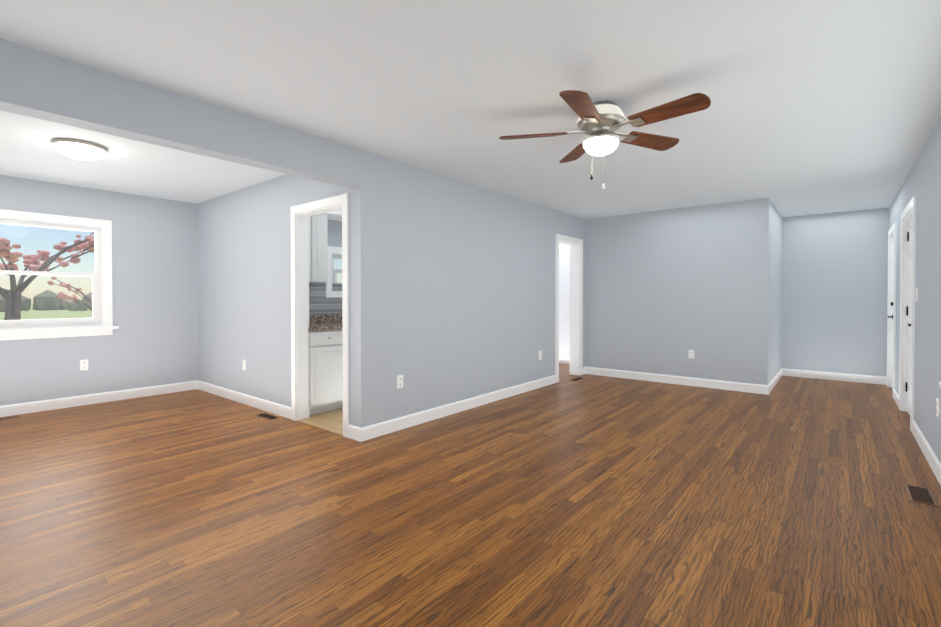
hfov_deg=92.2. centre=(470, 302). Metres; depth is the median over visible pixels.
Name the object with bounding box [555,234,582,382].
door frame
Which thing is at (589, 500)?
floor
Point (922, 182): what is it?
wall
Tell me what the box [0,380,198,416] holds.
baseboard
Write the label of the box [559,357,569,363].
baseboard
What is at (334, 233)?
wall
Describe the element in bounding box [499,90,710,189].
fan
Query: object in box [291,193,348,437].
door frame
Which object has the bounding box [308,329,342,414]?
base cabinet
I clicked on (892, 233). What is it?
door frame
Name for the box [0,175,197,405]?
wall
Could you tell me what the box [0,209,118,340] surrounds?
window
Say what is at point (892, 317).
closet door
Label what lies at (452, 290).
wall
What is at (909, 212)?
door frame
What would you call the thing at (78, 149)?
flush-mount light
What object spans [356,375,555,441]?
baseboard
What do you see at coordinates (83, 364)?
outlet
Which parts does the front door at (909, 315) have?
front door hinges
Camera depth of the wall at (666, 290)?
6.25 m
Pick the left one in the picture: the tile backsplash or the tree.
the tree
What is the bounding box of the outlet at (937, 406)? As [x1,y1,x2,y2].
[936,398,938,416]
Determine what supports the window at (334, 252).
in the wall at (334, 233)
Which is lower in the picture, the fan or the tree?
the tree
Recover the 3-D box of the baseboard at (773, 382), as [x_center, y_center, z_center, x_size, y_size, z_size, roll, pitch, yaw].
[4.261,1.085,6.319,0.015,0.112,1.760,1,1,39]
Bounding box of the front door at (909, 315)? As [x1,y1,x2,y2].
[906,218,911,414]
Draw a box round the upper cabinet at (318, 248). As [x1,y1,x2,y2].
[309,213,327,282]
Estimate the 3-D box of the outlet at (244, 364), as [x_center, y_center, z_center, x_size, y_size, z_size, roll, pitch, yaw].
[-2.568,0.714,5.135,0.072,0.118,0.009,1,1,39]
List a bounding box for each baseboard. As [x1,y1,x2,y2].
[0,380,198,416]
[196,381,290,418]
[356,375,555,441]
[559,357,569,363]
[584,367,771,394]
[768,368,783,388]
[784,369,886,384]
[893,389,898,407]
[912,420,940,485]
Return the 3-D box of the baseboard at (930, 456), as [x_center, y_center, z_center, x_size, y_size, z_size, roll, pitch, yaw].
[1.993,1.136,1.635,0.015,0.112,6.250,1,1,39]
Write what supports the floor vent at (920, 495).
in the floor
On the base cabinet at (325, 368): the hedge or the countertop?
the countertop
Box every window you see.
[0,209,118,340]
[325,246,341,297]
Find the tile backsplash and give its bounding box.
[309,283,341,313]
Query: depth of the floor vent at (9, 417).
4.54 m
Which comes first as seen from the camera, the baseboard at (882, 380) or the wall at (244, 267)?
the wall at (244, 267)
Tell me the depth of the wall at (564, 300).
8.26 m
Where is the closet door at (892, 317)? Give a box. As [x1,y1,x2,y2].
[888,281,893,386]
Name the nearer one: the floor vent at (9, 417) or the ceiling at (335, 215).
the floor vent at (9, 417)
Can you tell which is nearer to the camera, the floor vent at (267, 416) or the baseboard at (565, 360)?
the floor vent at (267, 416)
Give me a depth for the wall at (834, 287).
6.58 m
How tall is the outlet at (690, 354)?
0.118 m
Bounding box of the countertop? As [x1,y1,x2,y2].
[308,313,341,330]
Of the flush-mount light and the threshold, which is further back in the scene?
the threshold
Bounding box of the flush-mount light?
[52,138,107,159]
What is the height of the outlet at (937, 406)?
0.118 m
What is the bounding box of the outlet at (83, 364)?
[80,359,87,370]
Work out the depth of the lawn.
44.62 m
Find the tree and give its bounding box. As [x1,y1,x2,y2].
[0,231,94,319]
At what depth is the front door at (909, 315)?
4.68 m
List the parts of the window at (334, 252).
frame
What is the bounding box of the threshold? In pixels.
[297,418,342,435]
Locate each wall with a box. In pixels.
[0,39,585,427]
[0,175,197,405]
[197,174,349,424]
[324,219,341,313]
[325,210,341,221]
[559,244,569,357]
[585,198,781,384]
[781,208,888,376]
[889,117,940,462]
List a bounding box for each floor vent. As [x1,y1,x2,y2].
[0,415,18,419]
[256,413,279,419]
[569,377,584,380]
[904,484,937,506]
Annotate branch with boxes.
[47,277,91,310]
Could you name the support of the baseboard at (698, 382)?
attached to the wall at (666, 290)
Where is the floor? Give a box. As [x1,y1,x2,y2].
[0,363,940,626]
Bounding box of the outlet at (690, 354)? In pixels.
[688,350,693,358]
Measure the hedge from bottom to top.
4.626 m
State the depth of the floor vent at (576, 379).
6.63 m
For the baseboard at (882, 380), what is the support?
attached to the wall at (834, 287)
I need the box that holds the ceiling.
[0,0,940,218]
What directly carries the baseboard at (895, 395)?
attached to the wall at (922, 182)
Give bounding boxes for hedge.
[0,290,91,311]
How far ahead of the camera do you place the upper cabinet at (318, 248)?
4.90 m
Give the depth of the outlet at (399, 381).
4.12 m
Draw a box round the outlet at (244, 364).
[242,360,245,370]
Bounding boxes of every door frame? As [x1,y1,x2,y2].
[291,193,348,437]
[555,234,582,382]
[887,222,896,396]
[895,196,915,431]
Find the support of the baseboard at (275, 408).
attached to the wall at (244, 267)
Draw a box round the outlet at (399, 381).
[397,375,402,388]
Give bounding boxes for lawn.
[0,305,91,319]

